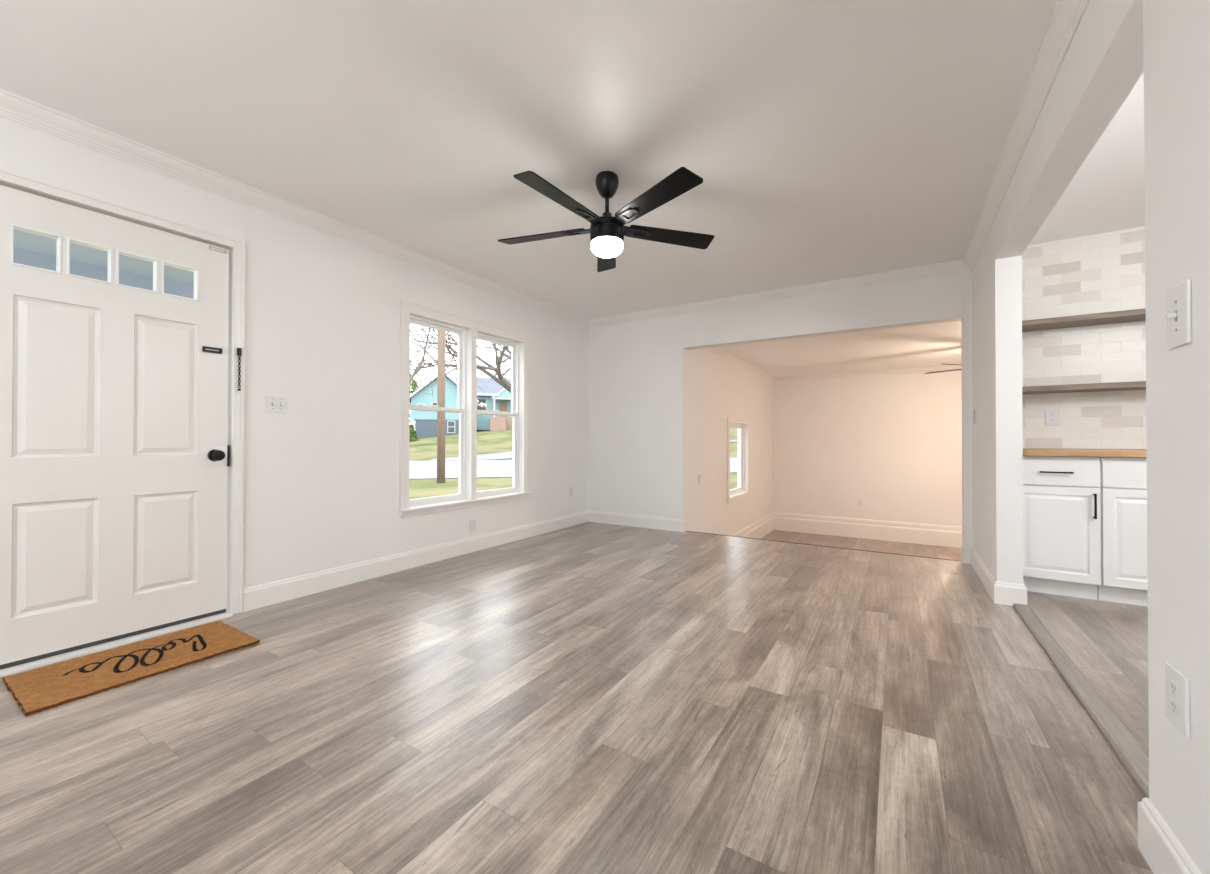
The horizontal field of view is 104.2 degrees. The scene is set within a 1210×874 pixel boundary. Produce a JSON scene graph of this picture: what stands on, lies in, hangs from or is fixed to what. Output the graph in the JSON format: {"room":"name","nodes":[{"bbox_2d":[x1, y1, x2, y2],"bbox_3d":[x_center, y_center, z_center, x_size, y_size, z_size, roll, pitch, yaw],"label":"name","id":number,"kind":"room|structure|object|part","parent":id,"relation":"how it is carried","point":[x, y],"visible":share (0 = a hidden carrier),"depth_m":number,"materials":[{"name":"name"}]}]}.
{"room":"living room","nodes":[
{"label":"living room","id":0,"kind":"room"},
{"bbox_2d":[13,229,193,298],"bbox_3d":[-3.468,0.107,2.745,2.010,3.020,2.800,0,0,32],"label":"window panes","id":1,"kind":"structure","parent":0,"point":[29,249],"depth_m":3.59,"materials":[{"name":"glass"}]},
{"bbox_2d":[0,116,588,611],"bbox_3d":[-2.011,-0.188,3.054,0.140,2.536,6.860,0,0,32],"label":"wall","id":2,"kind":"structure","parent":0,"point":[321,475],"depth_m":3.15,"materials":[{"name":"paint"}]},
{"bbox_2d":[0,185,229,669],"bbox_3d":[-2.382,-0.040,2.304,0.125,2.071,0.914,0,0,32],"label":"door","id":3,"kind":"structure","parent":2,"relation":"in","point":[115,451],"depth_m":2.28,"materials":[{"name":"paint"}]},
{"bbox_3d":[-2.549,-0.835,2.110,0.052,0.177,0.148,0,0,32],"label":"lite frame","id":4,"kind":"part","parent":3,"relation":"part of","materials":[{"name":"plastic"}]},
{"bbox_3d":[-2.461,-0.833,2.250,0.052,0.177,0.150,0,0,32],"label":"lite frame","id":5,"kind":"part","parent":3,"relation":"part of","materials":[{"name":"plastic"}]},
{"bbox_3d":[-2.375,-0.832,2.389,0.052,0.177,0.154,0,0,32],"label":"lite frame","id":6,"kind":"part","parent":3,"relation":"part of","materials":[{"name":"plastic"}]},
{"bbox_3d":[-2.286,-0.831,2.532,0.052,0.177,0.155,0,0,32],"label":"lite frame","id":7,"kind":"part","parent":3,"relation":"part of","materials":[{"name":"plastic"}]},
{"bbox_3d":[-2.186,0.103,2.644,0.003,0.104,0.111,0,0,32],"label":"reinforcer plate","id":8,"kind":"part","parent":3,"relation":"part of","materials":[{"name":"plastic"}]},
{"bbox_3d":[-2.153,0.102,2.620,0.071,0.060,0.060,0,0,32],"label":"knob","id":9,"kind":"part","parent":3,"relation":"part of","materials":[{"name":"black metal"}]},
{"bbox_3d":[-2.166,0.108,2.703,0.046,0.120,0.007,0,0,32],"label":"latch plate","id":10,"kind":"part","parent":3,"relation":"part of","materials":[{"name":"black metal"}]},
{"bbox_2d":[0,610,232,676],"bbox_3d":[-2.436,1.036,2.331,0.175,0.078,0.930,0,0,32],"label":"door sill","id":11,"kind":"structure","parent":2,"relation":"attached to","point":[50,660],"depth_m":2.26,"materials":[{"name":"paint"}]},
{"bbox_2d":[0,166,244,614],"bbox_3d":[-2.381,-0.065,2.306,0.022,2.160,1.040,0,0,32],"label":"door frame","id":12,"kind":"structure","parent":2,"relation":"attached to","point":[6,175],"depth_m":2.71,"materials":[{"name":"paint"}]},
{"bbox_2d":[237,348,241,390],"bbox_3d":[-2.106,-0.389,2.714,0.015,0.246,0.020,0,0,32],"label":"chain","id":13,"kind":"object","parent":2,"relation":"hanging from","point":[239,350],"visible":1,"depth_m":2.71,"materials":[{"name":"black metal"}]},
{"bbox_3d":[-2.105,-0.379,2.714,0.012,0.196,0.012,0,0,-13],"label":"chain","id":14,"kind":"part","parent":13,"relation":"part of","materials":[{"name":"black metal"}]},
{"bbox_2d":[266,395,286,412],"bbox_3d":[-2.014,-0.203,2.896,0.021,0.106,0.118,0,0,32],"label":"light switch","id":15,"kind":"object","parent":2,"relation":"attached to","point":[274,403],"visible":1,"depth_m":2.90,"materials":[{"name":"plastic"}]},
{"bbox_2d":[243,511,588,611],"bbox_3d":[-1.153,0.963,4.279,0.015,0.135,3.618,0,0,32],"label":"baseboard","id":16,"kind":"structure","parent":2,"relation":"attached to","point":[266,594],"depth_m":3.50,"materials":[{"name":"paint"}]},
{"bbox_2d":[399,300,531,516],"bbox_3d":[-1.215,-0.213,4.271,0.177,1.670,1.494,0,0,32],"label":"window","id":17,"kind":"structure","parent":2,"relation":"in","point":[468,496],"depth_m":4.23,"materials":[{"name":"paint"}]},
{"bbox_3d":[-1.463,-0.586,4.009,0.028,0.736,0.599,0,0,32],"label":"sash","id":18,"kind":"part","parent":17,"relation":"part of","materials":[{"name":"plastic"}]},
{"bbox_3d":[-1.438,0.143,3.988,0.028,0.799,0.599,0,0,32],"label":"sash","id":19,"kind":"part","parent":17,"relation":"part of","materials":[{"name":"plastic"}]},
{"bbox_3d":[-1.448,-0.208,3.997,0.070,1.529,0.635,0,0,32],"label":"frame","id":20,"kind":"part","parent":17,"relation":"part of","materials":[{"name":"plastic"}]},
{"bbox_3d":[-1.095,-0.581,4.601,0.028,0.736,0.594,0,0,32],"label":"sash","id":21,"kind":"part","parent":17,"relation":"part of","materials":[{"name":"glass"}]},
{"bbox_3d":[-1.070,0.148,4.580,0.028,0.799,0.594,0,0,32],"label":"sash","id":22,"kind":"part","parent":17,"relation":"part of","materials":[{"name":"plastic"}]},
{"bbox_3d":[-1.080,-0.203,4.589,0.070,1.529,0.630,0,0,32],"label":"frame","id":23,"kind":"part","parent":17,"relation":"part of","materials":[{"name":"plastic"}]},
{"bbox_2d":[470,519,475,532],"bbox_3d":[-1.185,0.798,4.235,0.009,0.112,0.072,0,0,32],"label":"wall outlet","id":24,"kind":"object","parent":2,"relation":"attached to","point":[472,522],"visible":1,"depth_m":4.23,"materials":[{"name":"plastic"}]},
{"bbox_2d":[0,0,1088,328],"bbox_3d":[-0.379,-1.414,1.990,3.763,0.095,6.720,0,0,32],"label":"crown molding","id":25,"kind":"structure","parent":2,"relation":"attached to","point":[1067,15],"depth_m":2.71,"materials":[{"name":"paint"}]},
{"bbox_2d":[569,486,572,495],"bbox_3d":[-0.396,0.635,5.505,0.009,0.112,0.072,0,0,32],"label":"wall outlet","id":26,"kind":"object","parent":2,"relation":"attached to","point":[570,488],"visible":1,"depth_m":5.50,"materials":[{"name":"plastic"}]},
{"bbox_2d":[0,0,1057,319],"bbox_3d":[-0.422,-1.492,2.035,3.923,0.060,6.790,0,0,32],"label":"ceiling","id":27,"kind":"structure","parent":0,"point":[827,140],"depth_m":2.12,"materials":[{"name":"paint"}]},
{"bbox_2d":[498,167,713,271],"bbox_3d":[-0.015,-1.236,2.602,1.276,0.441,1.245,0,0,32],"label":"ceiling fan","id":28,"kind":"object","parent":27,"relation":"hanging from","point":[607,232],"visible":1,"depth_m":2.55,"materials":[{"name":"black metal"}]},
{"bbox_3d":[-0.364,-1.171,2.748,0.537,0.034,0.131,0,0,20],"label":"blade","id":29,"kind":"part","parent":28,"relation":"part of","materials":[{"name":"black wood"}]},
{"bbox_3d":[-0.213,-1.174,2.312,0.131,0.034,0.537,0,-1,38],"label":"blade","id":30,"kind":"part","parent":28,"relation":"part of","materials":[{"name":"black wood"}]},
{"bbox_3d":[0.004,-1.169,3.027,0.131,0.034,0.537,0,0,2],"label":"blade","id":31,"kind":"part","parent":28,"relation":"part of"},
{"bbox_3d":[0.011,-1.050,2.633,0.178,0.069,0.178,0,0,32],"label":"lamp shade","id":32,"kind":"part","parent":28,"relation":"part of","materials":[{"name":"white glass"}]},
{"bbox_3d":[0.248,-1.174,2.322,0.131,0.034,0.537,0,-1,-34],"label":"blade","id":33,"kind":"part","parent":28,"relation":"part of","materials":[{"name":"black wood"}]},
{"bbox_3d":[0.382,-1.170,2.763,0.537,0.034,0.131,0,0,-16],"label":"blade","id":34,"kind":"part","parent":28,"relation":"part of","materials":[{"name":"black wood"}]},
{"bbox_2d":[0,522,1152,873],"bbox_3d":[0.820,1.040,1.284,6.570,0.060,6.860,0,0,32],"label":"floor","id":35,"kind":"structure","parent":0,"point":[588,697],"depth_m":1.62,"materials":[{"name":"laminate"}]},
{"bbox_2d":[2,620,259,715],"bbox_3d":[-2.103,1.005,2.143,0.487,0.017,0.741,0,0,32],"label":"doormat","id":36,"kind":"object","parent":35,"relation":"on","point":[40,689],"visible":1,"depth_m":2.05,"materials":[{"name":"brown wicker"}]},
{"bbox_2d":[687,531,959,560],"bbox_3d":[1.927,1.049,4.558,2.459,0.033,0.020,0,0,32],"label":"threshold strip","id":37,"kind":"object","parent":35,"relation":"attached to","point":[687,531],"depth_m":4.43,"materials":[{"name":"brown wood"}]},
{"bbox_2d":[1023,456,1100,599],"bbox_3d":[3.030,0.578,3.252,0.417,0.898,0.629,0,0,32],"label":"base cabinet","id":38,"kind":"object","parent":35,"relation":"on","point":[1062,494],"visible":0.89,"depth_m":3.01,"materials":[{"name":"paint"}]},
{"bbox_3d":[2.873,0.225,3.002,0.156,0.010,0.034,0,0,32],"label":"handle","id":39,"kind":"part","parent":38,"relation":"part of","materials":[{"name":"black metal"}]},
{"bbox_3d":[2.887,0.228,3.025,0.411,0.162,0.019,0,0,32],"label":"drawer","id":40,"kind":"part","parent":38,"relation":"part of","materials":[{"name":"paint"}]},
{"bbox_3d":[2.887,0.615,3.022,0.411,0.596,0.019,0,0,32],"label":"door","id":41,"kind":"part","parent":38,"relation":"part of","materials":[{"name":"paint"}]},
{"bbox_3d":[3.022,0.426,2.908,0.010,0.156,0.034,0,0,32],"label":"handle","id":42,"kind":"part","parent":38,"relation":"part of","materials":[{"name":"black metal"}]},
{"bbox_2d":[1013,603,1148,797],"bbox_3d":[1.805,1.005,1.707,0.080,0.019,2.680,0,0,32],"label":"threshold strip","id":43,"kind":"object","parent":35,"relation":"on","point":[1135,760],"visible":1,"depth_m":1.75,"materials":[{"name":"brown wood"}]},
{"bbox_2d":[1098,457,1147,605],"bbox_3d":[3.535,0.576,2.938,0.764,0.898,0.629,0,0,32],"label":"base cabinet","id":44,"kind":"object","parent":35,"relation":"on","point":[1124,577],"visible":0.41,"depth_m":2.86,"materials":[{"name":"paint"}]},
{"bbox_3d":[3.392,0.226,2.711,0.758,0.162,0.019,0,0,32],"label":"drawer","id":45,"kind":"part","parent":44,"relation":"part of","materials":[{"name":"paint"}]},
{"bbox_3d":[3.392,0.613,2.708,0.758,0.596,0.019,0,0,32],"label":"door","id":46,"kind":"part","parent":44,"relation":"part of","materials":[{"name":"paint"}]},
{"bbox_3d":[4.188,0.574,2.532,0.766,0.898,0.629,0,0,32],"label":"base cabinet","id":47,"kind":"object","parent":35,"relation":"on","visible":0},
{"bbox_2d":[1023,448,1146,457],"bbox_3d":[3.696,0.102,2.854,1.979,0.042,0.643,0,0,32],"label":"countertop","id":48,"kind":"structure","parent":47,"relation":"on","point":[1142,453],"depth_m":2.94,"materials":[{"name":"brown wood"}]},
{"bbox_2d":[687,348,772,535],"bbox_3d":[2.010,0.330,7.156,0.140,2.910,4.360,0,0,32],"label":"wall","id":49,"kind":"structure","parent":0,"point":[718,389],"depth_m":6.29,"materials":[{"name":"paint"}]},
{"bbox_2d":[727,417,748,502],"bbox_3d":[1.917,0.323,6.972,0.138,1.180,1.060,0,0,32],"label":"window","id":50,"kind":"structure","parent":49,"relation":"in","point":[734,421],"depth_m":7.24,"materials":[{"name":"paint"}]},
{"bbox_3d":[1.891,0.323,6.989,0.035,0.990,0.870,0,0,32],"label":"sash","id":51,"kind":"part","parent":50,"relation":"part of","materials":[{"name":"plastic"}]},
{"bbox_3d":[1.893,0.323,6.987,0.080,1.050,0.930,0,0,32],"label":"frame","id":52,"kind":"part","parent":50,"relation":"part of","materials":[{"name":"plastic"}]},
{"bbox_2d":[588,272,972,546],"bbox_3d":[2.567,-0.175,4.175,6.450,2.536,0.120,0,0,32],"label":"wall","id":53,"kind":"structure","parent":0,"point":[638,370],"depth_m":5.32,"materials":[{"name":"paint"}]},
{"bbox_2d":[589,511,685,531],"bbox_3d":[0.347,0.973,5.497,1.246,0.135,0.065,0,0,32],"label":"baseboard","id":54,"kind":"structure","parent":53,"relation":"attached to","point":[679,525],"depth_m":5.43,"materials":[{"name":"paint"}]},
{"bbox_2d":[683,292,962,347],"bbox_3d":[1.897,-1.084,4.522,2.459,0.206,0.012,0,0,32],"label":"header board","id":55,"kind":"object","parent":53,"relation":"attached to","point":[946,306],"visible":1,"depth_m":4.38,"materials":[{"name":"paint"}]},
{"bbox_2d":[702,347,960,381],"bbox_3d":[4.248,-1.099,5.704,5.204,0.070,4.240,0,0,32],"label":"crown molding","id":56,"kind":"structure","parent":53,"relation":"attached to","point":[714,350],"depth_m":7.80,"materials":[{"name":"paint"}]},
{"bbox_2d":[716,321,960,376],"bbox_3d":[4.232,-1.163,5.774,5.304,0.060,4.340,0,0,32],"label":"ceiling","id":57,"kind":"structure","parent":0,"point":[935,344],"depth_m":6.24,"materials":[{"name":"paint"}]},
{"bbox_2d":[925,364,961,373],"bbox_3d":[4.607,-0.913,5.636,1.276,0.441,1.245,0,0,-1],"label":"ceiling fan","id":58,"kind":"object","parent":57,"relation":"hanging from","point":[946,364],"visible":0.02,"depth_m":6.01,"materials":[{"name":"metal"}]},
{"bbox_3d":[4.391,-0.847,6.002,0.131,0.034,0.537,0,0,-31],"label":"blade","id":59,"kind":"part","parent":58,"relation":"part of","materials":[{"name":"brown wood"}]},
{"bbox_2d":[762,530,960,560],"bbox_3d":[4.219,1.746,5.641,5.204,0.060,4.340,0,0,32],"label":"floor","id":60,"kind":"structure","parent":0,"point":[952,553],"depth_m":7.58,"materials":[{"name":"brown wood"}]},
{"bbox_2d":[773,370,961,526],"bbox_3d":[5.339,0.336,7.582,5.344,2.910,0.120,0,0,32],"label":"wall","id":61,"kind":"structure","parent":0,"point":[892,443],"depth_m":8.02,"materials":[{"name":"paint"}]},
{"bbox_2d":[731,512,961,547],"bbox_3d":[4.246,1.551,5.685,5.204,0.330,4.240,0,0,32],"label":"baseboard","id":62,"kind":"structure","parent":61,"relation":"attached to","point":[917,533],"depth_m":7.97,"materials":[{"name":"paint"}]},
{"bbox_2d":[1029,72,1144,244],"bbox_3d":[2.418,-1.502,0.216,2.712,0.060,6.700,0,0,32],"label":"ceiling","id":63,"kind":"structure","parent":0,"point":[1106,194],"depth_m":2.73,"materials":[{"name":"paint"}]},
{"bbox_2d":[972,0,1209,873],"bbox_3d":[1.265,-0.205,0.946,0.125,2.526,6.740,0,0,32],"label":"wall","id":64,"kind":"structure","parent":0,"point":[1114,42],"depth_m":1.10,"materials":[{"name":"paint"}]},
{"bbox_2d":[972,409,975,423],"bbox_3d":[2.888,-0.160,3.693,0.021,0.115,0.070,0,0,32],"label":"light switch","id":65,"kind":"object","parent":64,"relation":"attached to","point":[974,416],"visible":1,"depth_m":3.68,"materials":[{"name":"plastic"}]},
{"bbox_3d":[2.894,-0.160,3.689,0.006,0.115,0.070,0,0,32],"label":"plate","id":66,"kind":"part","parent":65,"relation":"part of","materials":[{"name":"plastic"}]},
{"bbox_2d":[961,546,1026,605],"bbox_3d":[2.747,0.960,3.363,0.172,0.135,1.165,0,0,29],"label":"baseboard","id":67,"kind":"structure","parent":64,"relation":"attached to","point":[1004,593],"depth_m":2.90,"materials":[{"name":"paint"}]},
{"bbox_2d":[1138,797,1201,873],"bbox_3d":[0.444,0.930,-0.381,0.155,0.135,3.535,0,0,32],"label":"baseboard","id":68,"kind":"structure","parent":64,"relation":"attached to","point":[1161,849],"depth_m":1.07,"materials":[{"name":"paint"}]},
{"bbox_2d":[1165,662,1189,736],"bbox_3d":[1.234,0.564,1.018,0.009,0.122,0.092,0,0,32],"label":"wall outlet","id":69,"kind":"object","parent":64,"relation":"attached to","point":[1177,685],"visible":1,"depth_m":1.01,"materials":[{"name":"plastic"}]},
{"bbox_2d":[1170,679,1178,698],"bbox_3d":[1.232,0.544,1.020,0.002,0.028,0.034,0,0,32],"label":"receptacle","id":70,"kind":"object","parent":69,"relation":"attached to","point":[1174,683],"depth_m":1.02,"materials":[{"name":"plastic"}]},
{"bbox_2d":[1170,697,1178,716],"bbox_3d":[1.232,0.583,1.020,0.002,0.028,0.034,0,0,32],"label":"receptacle","id":71,"kind":"object","parent":69,"relation":"attached to","point":[1174,701],"depth_m":1.02,"materials":[{"name":"plastic"}]},
{"bbox_2d":[1166,279,1191,349],"bbox_3d":[1.220,-0.259,1.012,0.021,0.132,0.092,0,0,32],"label":"light switch","id":72,"kind":"object","parent":64,"relation":"attached to","point":[1178,298],"visible":1,"depth_m":1.00,"materials":[{"name":"plastic"}]},
{"bbox_3d":[4.195,-0.187,3.017,2.662,2.526,0.128,0,0,32],"label":"wall","id":73,"kind":"structure","parent":0,"visible":0},
{"bbox_2d":[1022,308,1145,331],"bbox_3d":[3.666,-0.818,3.114,1.659,0.038,0.249,0,0,32],"label":"wall shelf","id":74,"kind":"object","parent":73,"relation":"attached to","point":[1134,315],"visible":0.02,"depth_m":3.26,"materials":[{"name":"brown wood"}]},
{"bbox_2d":[1022,381,1145,393],"bbox_3d":[3.665,-0.344,3.110,1.659,0.038,0.249,0,0,32],"label":"wall shelf","id":75,"kind":"object","parent":73,"relation":"attached to","point":[1136,385],"visible":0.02,"depth_m":3.23,"materials":[{"name":"brown wood"}]},
{"bbox_2d":[1022,226,1146,448],"bbox_3d":[4.158,-0.684,2.961,2.662,1.532,0.012,0,0,32],"label":"wall tiles","id":76,"kind":"structure","parent":73,"relation":"attached to","point":[1102,272],"depth_m":3.39,"materials":[{"name":"tile"}]},
{"bbox_2d":[1045,409,1059,425],"bbox_3d":[3.300,-0.143,3.478,0.078,0.118,0.009,0,0,32],"label":"wall outlet","id":77,"kind":"object","parent":76,"relation":"attached to","point":[1051,416],"visible":1,"depth_m":3.48,"materials":[{"name":"plastic"}]},
{"label":"outside","id":78,"kind":"structure","parent":0,"visible":0},
{"bbox_2d":[409,428,737,499],"bbox_3d":[-33.141,-0.588,56.473,111.514,5.140,163.593,0,0,32],"label":"lawn","id":79,"kind":"structure","parent":78,"point":[423,449],"depth_m":29.37,"materials":[{"name":"green plant"}]},
{"bbox_2d":[409,424,418,441],"bbox_3d":[-16.312,-0.295,39.546,1.316,1.559,1.232,0,0,32],"label":"evergreen shrub","id":80,"kind":"object","parent":79,"relation":"on","point":[412,433],"visible":0.69,"depth_m":39.34,"materials":[{"name":"green plant"}]},
{"bbox_2d":[409,379,418,426],"bbox_3d":[-22.761,-3.410,55.909,3.535,6.836,3.416,0,0,32],"label":"evergreen shrub","id":81,"kind":"object","parent":79,"relation":"on","point":[413,381],"visible":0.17,"depth_m":55.71,"materials":[{"name":"green plant"}]},
{"bbox_2d":[437,330,444,482],"bbox_3d":[-6.139,-4.526,17.711,0.294,12.700,0.294,0,0,32],"label":"utility pole","id":82,"kind":"object","parent":79,"relation":"on","point":[441,334],"visible":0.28,"depth_m":17.57,"materials":[{"name":"brown wood"}]},
{"bbox_2d":[410,325,484,388],"bbox_3d":[-23.646,-8.943,56.576,15.651,17.644,18.838,0,0,-27],"label":"bare tree","id":83,"kind":"object","parent":79,"relation":"on","point":[418,376],"visible":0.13,"depth_m":58.73,"materials":[{"name":"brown plant"}]},
{"bbox_2d":[410,324,504,395],"bbox_3d":[-12.105,-4.699,25.756,12.451,12.909,12.575,0,0,12],"label":"bare tree","id":84,"kind":"object","parent":79,"relation":"on","point":[417,370],"visible":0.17,"depth_m":25.79,"materials":[{"name":"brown plant"}]},
{"bbox_2d":[410,323,510,404],"bbox_3d":[-6.639,-4.452,26.816,11.525,11.634,10.501,0,-1,-35],"label":"bare tree","id":85,"kind":"object","parent":79,"relation":"on","point":[503,381],"visible":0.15,"depth_m":27.02,"materials":[{"name":"brown plant"}]},
{"bbox_2d":[410,372,512,437],"bbox_3d":[-11.524,-2.832,48.225,15.577,6.750,11.597,0,0,-16],"label":"house","id":86,"kind":"structure","parent":79,"relation":"on","point":[498,398],"depth_m":43.78,"materials":[{"name":"teal"}]},
{"bbox_3d":[-14.883,-4.667,43.227,6.360,2.940,0.070,0,0,-16],"label":"gable trim","id":87,"kind":"part","parent":86,"relation":"part of","materials":[{"name":"white"}]},
{"bbox_3d":[-14.272,-0.943,43.773,0.550,1.000,0.030,0,0,-16],"label":"pane","id":88,"kind":"part","parent":86,"relation":"part of","materials":[{"name":"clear glass"}]},
{"bbox_3d":[-11.947,-3.127,45.657,0.800,1.100,0.030,0,0,-16],"label":"pane","id":89,"kind":"part","parent":86,"relation":"part of","materials":[{"name":"clear glass"}]},
{"bbox_3d":[-9.176,-3.058,44.349,2.900,3.550,0.240,0,0,-16],"label":"porch trim","id":90,"kind":"part","parent":86,"relation":"part of","materials":[{"name":"white wood"}]},
{"bbox_3d":[-9.985,-2.720,46.247,0.700,1.500,0.060,0,0,-16],"label":"door","id":91,"kind":"part","parent":86,"relation":"part of","materials":[{"name":"brown wood"}]},
{"bbox_2d":[481,342,510,377],"bbox_3d":[-13.153,-10.123,64.023,10.760,17.755,18.000,0,0,17],"label":"bare tree","id":92,"kind":"object","parent":79,"relation":"on","point":[509,368],"visible":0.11,"depth_m":62.18,"materials":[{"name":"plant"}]},
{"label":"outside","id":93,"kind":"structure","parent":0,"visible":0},
{"bbox_2d":[409,457,737,478],"bbox_3d":[-6.665,1.498,23.046,120.001,0.450,7.002,0,0,-16],"label":"street","id":94,"kind":"structure","parent":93,"point":[485,468],"depth_m":22.76,"materials":[{"name":"grey asphalt"}]},
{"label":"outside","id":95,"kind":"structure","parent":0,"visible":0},
{"bbox_2d":[431,440,737,459],"bbox_3d":[4.139,0.612,35.324,33.134,1.504,4.580,0,0,-29],"label":"driveway","id":96,"kind":"structure","parent":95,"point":[504,455],"depth_m":27.95,"materials":[{"name":"concrete"}]}
]}

